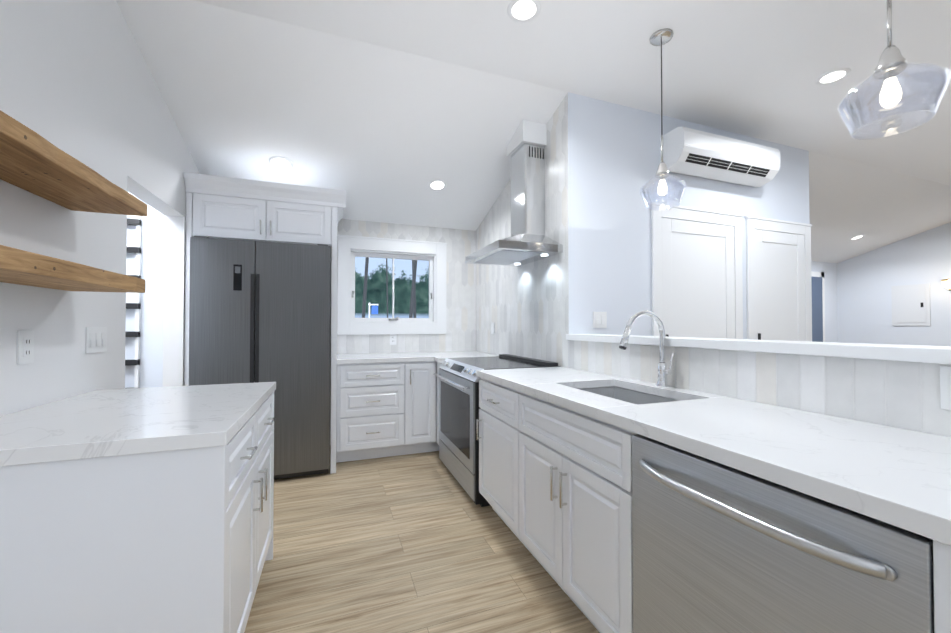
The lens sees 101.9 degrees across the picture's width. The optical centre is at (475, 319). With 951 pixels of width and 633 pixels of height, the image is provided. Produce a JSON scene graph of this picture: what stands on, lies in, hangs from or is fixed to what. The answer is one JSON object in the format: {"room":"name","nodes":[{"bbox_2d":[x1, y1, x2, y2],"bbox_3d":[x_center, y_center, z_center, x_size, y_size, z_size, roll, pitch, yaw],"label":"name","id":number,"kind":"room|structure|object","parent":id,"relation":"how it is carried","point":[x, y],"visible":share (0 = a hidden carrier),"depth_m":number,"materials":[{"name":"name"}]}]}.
{"room":"kitchen","nodes":[
{"label":"kitchen","id":0,"kind":"room"},
{"bbox_2d":[0,0,199,415],"bbox_3d":[-1.304,-0.221,0.421,0.120,2.880,6.950,0,-1,-20],"label":"wall","id":1,"kind":"structure","parent":0,"point":[77,81],"depth_m":1.67,"materials":[{"name":"white paint"}]},
{"bbox_2d":[17,331,33,363],"bbox_3d":[-1.582,0.097,1.358,0.010,0.115,0.070,0,-1,-20],"label":"electrical outlet","id":2,"kind":"object","parent":1,"relation":"attached to","point":[25,347],"visible":1,"depth_m":1.35,"materials":[{"name":"white plastic"}]},
{"bbox_2d":[0,245,144,292],"bbox_3d":[-1.316,-0.154,1.002,0.259,0.058,1.350,0,-1,-20],"label":"shelf","id":3,"kind":"object","parent":1,"relation":"attached to","point":[21,267],"visible":1,"depth_m":1.21,"materials":[{"name":"brown wood"}]},
{"bbox_2d":[0,110,147,215],"bbox_3d":[-1.317,-0.485,1.006,0.258,0.053,1.350,0,-1,-20],"label":"shelf","id":4,"kind":"object","parent":1,"relation":"attached to","point":[34,162],"visible":1,"depth_m":1.24,"materials":[{"name":"brown wood"}]},
{"bbox_2d":[85,327,106,353],"bbox_3d":[-1.732,0.092,1.767,0.011,0.115,0.162,0,-1,-20],"label":"light switch","id":5,"kind":"object","parent":1,"relation":"attached to","point":[95,339],"visible":1,"depth_m":1.75,"materials":[{"name":"white plastic"}]},
{"bbox_2d":[125,191,163,387],"bbox_3d":[-2.871,-0.008,2.771,1.190,2.518,0.150,0,-1,-20],"label":"wall","id":6,"kind":"structure","parent":0,"point":[151,323],"depth_m":2.84,"materials":[{"name":"white paint"}]},
{"bbox_2d":[125,216,141,388],"bbox_3d":[-2.782,0.216,2.707,0.675,1.970,0.045,0,-1,-20],"label":"rack","id":7,"kind":"object","parent":6,"relation":"attached to","point":[137,223],"visible":0.12,"depth_m":2.81,"materials":[{"name":"white"}]},
{"bbox_2d":[244,445,599,632],"bbox_3d":[2.364,1.288,1.781,11.400,0.100,7.200,0,-1,-20],"label":"floor","id":8,"kind":"structure","parent":0,"point":[417,543],"depth_m":1.96,"materials":[{"name":"brown wood"}]},
{"bbox_2d":[0,382,275,632],"bbox_3d":[-1.207,0.775,1.423,0.760,0.915,1.010,0,-1,-20],"label":"base cabinet","id":9,"kind":"object","parent":8,"relation":"on","point":[140,510],"visible":1,"depth_m":1.04,"materials":[{"name":"white wood"}]},
{"bbox_2d":[189,236,330,478],"bbox_3d":[-1.756,0.328,3.320,0.951,1.862,0.823,0,-1,-20],"label":"fridge","id":10,"kind":"object","parent":8,"relation":"on","point":[259,311],"visible":0.67,"depth_m":2.97,"materials":[{"name":"metal"}]},
{"bbox_2d":[183,172,345,473],"bbox_3d":[-1.726,0.104,3.343,1.111,2.310,0.855,0,-1,-20],"label":"tall cabinet","id":11,"kind":"object","parent":8,"relation":"on","point":[219,207],"visible":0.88,"depth_m":3.00,"materials":[{"name":"white wood"}]},
{"bbox_2d":[336,359,411,462],"bbox_3d":[-1.002,0.827,3.718,0.639,0.876,0.634,0,-1,-20],"label":"base cabinet","id":12,"kind":"object","parent":8,"relation":"on","point":[387,404],"depth_m":3.43,"materials":[{"name":"white wood"}]},
{"bbox_2d":[337,351,498,362],"bbox_3d":[-0.561,0.370,3.781,1.506,0.040,0.836,0,-1,-20],"label":"countertop","id":13,"kind":"structure","parent":12,"relation":"on","point":[437,357],"depth_m":3.64,"materials":[{"name":"white stone"}]},
{"bbox_2d":[412,359,439,453],"bbox_3d":[-0.617,0.829,3.860,0.295,0.876,0.634,0,-1,-20],"label":"base cabinet","id":14,"kind":"object","parent":8,"relation":"on","point":[425,386],"depth_m":3.58,"materials":[{"name":"white wood"}]},
{"bbox_2d":[433,354,559,506],"bbox_3d":[0.115,0.786,3.079,0.720,0.940,0.932,0,-1,-20],"label":"stove","id":15,"kind":"object","parent":8,"relation":"on","point":[459,407],"visible":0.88,"depth_m":2.85,"materials":[{"name":"silver metal"}]},
{"bbox_2d":[476,374,631,544],"bbox_3d":[0.429,0.808,2.342,0.642,0.876,0.654,0,-1,-20],"label":"base cabinet","id":16,"kind":"object","parent":8,"relation":"on","point":[511,419],"depth_m":1.99,"materials":[{"name":"white wood"}]},
{"bbox_2d":[476,366,627,389],"bbox_3d":[0.424,0.350,2.347,0.652,0.040,0.662,0,-1,-20],"label":"countertop","id":17,"kind":"structure","parent":16,"relation":"on","point":[539,378],"depth_m":2.19,"materials":[{"name":"white stone"}]},
{"bbox_2d":[524,434,695,632],"bbox_3d":[0.651,0.938,1.737,0.642,0.600,0.856,0,-1,-20],"label":"base cabinet","id":18,"kind":"object","parent":8,"relation":"on","point":[555,467],"depth_m":1.45,"materials":[{"name":"white wood"}]},
{"bbox_2d":[632,434,933,632],"bbox_3d":[0.863,0.791,1.009,0.656,0.872,0.654,0,-1,-20],"label":"dishwasher","id":19,"kind":"object","parent":8,"relation":"on","point":[719,547],"visible":0.79,"depth_m":0.86,"materials":[{"name":"silver metal"}]},
{"bbox_2d":[912,526,950,632],"bbox_3d":[1.186,0.780,0.292,0.642,0.876,0.910,0,-1,-20],"label":"base cabinet","id":20,"kind":"object","parent":8,"relation":"on","point":[941,542],"depth_m":0.60,"materials":[{"name":"white wood"}]},
{"bbox_2d":[596,396,950,537],"bbox_3d":[1.042,0.327,0.672,0.652,0.040,1.750,0,-1,-20],"label":"countertop","id":21,"kind":"structure","parent":20,"relation":"on","point":[898,477],"depth_m":0.93,"materials":[{"name":"white stone"}]},
{"bbox_2d":[580,386,678,404],"bbox_3d":[0.685,0.473,1.780,0.440,0.219,0.640,0,-1,-20],"label":"sink","id":22,"kind":"object","parent":21,"relation":"in","point":[629,396],"visible":0.04,"depth_m":2.02,"materials":[{"name":"silver metal"}]},
{"bbox_2d":[619,310,673,387],"bbox_3d":[0.803,0.139,1.813,0.283,0.367,0.087,0,-1,-20],"label":"faucet","id":23,"kind":"object","parent":21,"relation":"on","point":[663,372],"visible":1,"depth_m":1.84,"materials":[{"name":"silver metal"}]},
{"bbox_2d":[476,92,582,367],"bbox_3d":[0.382,-0.177,3.590,0.120,2.880,1.870,0,-1,-20],"label":"tiled wall","id":24,"kind":"structure","parent":0,"point":[533,310],"depth_m":2.94,"materials":[{"name":"white tile"}]},
{"bbox_2d":[491,323,493,333],"bbox_3d":[0.177,0.088,3.954,0.009,0.115,0.070,0,-1,-20],"label":"outlet","id":25,"kind":"object","parent":24,"relation":"attached to","point":[492,328],"visible":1,"depth_m":3.95,"materials":[{"name":"white plastic"}]},
{"bbox_2d":[465,119,562,266],"bbox_3d":[0.270,-0.989,3.008,0.498,1.040,0.705,0,-1,-20],"label":"range hood","id":26,"kind":"object","parent":24,"relation":"attached to","point":[527,241],"visible":1,"depth_m":2.96,"materials":[{"name":"silver metal"}]},
{"bbox_2d":[116,0,950,262],"bbox_3d":[2.364,-1.418,1.818,11.400,0.888,7.200,0,-1,-20],"label":"ceiling","id":27,"kind":"structure","parent":0,"point":[385,111],"depth_m":2.56,"materials":[{"name":"white paint"}]},
{"bbox_2d":[269,156,292,170],"bbox_3d":[-1.565,-1.257,3.105,0.176,0.053,0.169,0,-1,-20],"label":"recessed light","id":28,"kind":"object","parent":27,"relation":"in","point":[282,163],"visible":1,"depth_m":3.10,"materials":[{"name":"white plastic"}]},
{"bbox_2d":[428,179,446,190],"bbox_3d":[-0.352,-1.244,3.574,0.176,0.053,0.169,0,-1,-20],"label":"recessed light","id":29,"kind":"object","parent":27,"relation":"in","point":[437,185],"visible":1,"depth_m":3.57,"materials":[{"name":"white plastic"}]},
{"bbox_2d":[507,0,540,22],"bbox_3d":[0.252,-1.606,2.000,0.176,0.006,0.176,0,-1,-20],"label":"recessed light","id":30,"kind":"object","parent":27,"relation":"in","point":[521,11],"visible":1,"depth_m":2.00,"materials":[{"name":"white plastic"}]},
{"bbox_2d":[639,28,686,210],"bbox_3d":[1.055,-1.124,2.184,0.240,0.964,0.240,0,-1,-20],"label":"pendant light","id":31,"kind":"object","parent":27,"relation":"hanging from","point":[661,37],"visible":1,"depth_m":2.17,"materials":[{"name":"clear glass"}]},
{"bbox_2d":[815,68,850,84],"bbox_3d":[2.354,-1.598,2.542,0.176,0.006,0.176,0,-1,-20],"label":"recessed light","id":32,"kind":"object","parent":27,"relation":"in","point":[833,76],"visible":1,"depth_m":2.53,"materials":[{"name":"white plastic"}]},
{"bbox_2d":[849,235,864,239],"bbox_3d":[5.703,-1.226,5.766,0.176,0.053,0.169,0,-1,-20],"label":"recessed light","id":33,"kind":"object","parent":27,"relation":"in","point":[857,237],"visible":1,"depth_m":5.76,"materials":[{"name":"white"}]},
{"bbox_2d":[838,0,950,139],"bbox_3d":[1.289,-1.110,1.204,0.240,1.020,0.240,0,-1,-20],"label":"pendant light","id":34,"kind":"object","parent":27,"relation":"hanging from","point":[892,64],"visible":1,"depth_m":1.19,"materials":[{"name":"clear glass"}]},
{"bbox_2d":[330,219,837,444],"bbox_3d":[1.337,0.117,5.014,10.940,2.330,0.152,0,-1,-20],"label":"wall","id":35,"kind":"structure","parent":0,"point":[460,335],"depth_m":4.34,"materials":[{"name":"white paint"}]},
{"bbox_2d":[337,235,446,334],"bbox_3d":[-0.890,-0.351,4.186,1.155,1.016,0.175,0,-1,-20],"label":"kitchen window","id":36,"kind":"structure","parent":35,"relation":"in","point":[348,323],"depth_m":4.12,"materials":[{"name":"white"}]},
{"bbox_2d":[390,334,396,344],"bbox_3d":[-0.877,0.210,4.109,0.070,0.115,0.010,0,-1,-20],"label":"outlet","id":37,"kind":"object","parent":35,"relation":"attached to","point":[393,338],"visible":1,"depth_m":4.11,"materials":[{"name":"white plastic"}]},
{"bbox_2d":[811,271,824,341],"bbox_3d":[5.553,0.243,6.471,1.000,2.120,0.034,0,-1,-20],"label":"door frame","id":38,"kind":"structure","parent":35,"relation":"attached to","point":[818,305],"depth_m":6.56,"materials":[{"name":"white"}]},
{"bbox_2d":[582,96,809,338],"bbox_3d":[1.928,-0.182,3.228,2.530,2.880,0.120,0,-1,-20],"label":"wall","id":39,"kind":"structure","parent":0,"point":[621,156],"depth_m":2.89,"materials":[{"name":"white paint"}]},
{"bbox_2d":[593,312,606,327],"bbox_3d":[0.896,0.002,2.774,0.116,0.115,0.011,0,-1,-20],"label":"light switch","id":40,"kind":"object","parent":39,"relation":"attached to","point":[599,319],"visible":1,"depth_m":2.77,"materials":[{"name":"white plastic"}]},
{"bbox_2d":[650,202,742,338],"bbox_3d":[1.810,0.181,3.096,0.990,2.150,0.034,0,-1,-20],"label":"closet door","id":41,"kind":"structure","parent":39,"relation":"in","point":[697,287],"depth_m":3.10,"materials":[{"name":"white wood"}]},
{"bbox_2d":[660,126,779,186],"bbox_3d":[1.968,-1.279,3.078,1.050,0.280,0.216,0,-1,-20],"label":"air conditioning unit","id":42,"kind":"object","parent":39,"relation":"attached to","point":[694,152],"visible":0.94,"depth_m":2.97,"materials":[{"name":"white plastic"}]},
{"bbox_2d":[745,215,811,340],"bbox_3d":[2.729,0.186,3.436,0.870,2.150,0.034,0,-1,-20],"label":"closet door","id":43,"kind":"structure","parent":39,"relation":"in","point":[778,282],"depth_m":3.44,"materials":[{"name":"white wood"}]},
{"bbox_2d":[566,334,950,436],"bbox_3d":[1.232,0.656,1.313,0.195,1.150,2.970,0,-1,-20],"label":"wall","id":44,"kind":"structure","parent":0,"point":[895,385],"depth_m":1.35,"materials":[{"name":"white paint"}]},
{"bbox_2d":[940,366,950,409],"bbox_3d":[1.264,0.182,1.006,0.009,0.115,0.070,0,-1,-20],"label":"outlet","id":45,"kind":"object","parent":44,"relation":"attached to","point":[945,386],"visible":1,"depth_m":1.03,"materials":[{"name":"white plastic"}]},
{"bbox_2d":[837,222,950,345],"bbox_3d":[7.589,-0.176,3.703,0.120,2.880,6.950,0,-1,-20],"label":"wall","id":46,"kind":"structure","parent":0,"point":[866,281],"depth_m":6.13,"materials":[{"name":"white paint"}]},
{"bbox_2d":[891,283,930,325],"bbox_3d":[6.690,-0.220,5.935,0.020,0.630,0.420,0,-1,-20],"label":"electrical panel","id":47,"kind":"object","parent":46,"relation":"attached to","point":[910,305],"visible":1,"depth_m":5.92,"materials":[{"name":"white metal"}]},
{"bbox_2d":[941,279,950,289],"bbox_3d":[6.796,-0.481,5.498,0.126,0.200,0.244,0,-1,-20],"label":"sconce","id":48,"kind":"object","parent":46,"relation":"attached to","point":[946,283],"visible":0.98,"depth_m":5.52,"materials":[{"name":"white"}]},
{"label":"outside","id":49,"kind":"structure","parent":0,"visible":0},
{"bbox_2d":[362,257,416,317],"bbox_3d":[-1.354,-0.551,6.197,0.996,2.705,0.612,0,-1,-20],"label":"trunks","id":50,"kind":"object","parent":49,"point":[374,310],"depth_m":6.28,"materials":[{"name":"plant"}]},
{"bbox_2d":[355,257,428,317],"bbox_3d":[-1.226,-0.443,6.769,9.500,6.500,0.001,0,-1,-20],"label":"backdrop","id":51,"kind":"structure","parent":49,"point":[376,267],"depth_m":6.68,"materials":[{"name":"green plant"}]}
]}

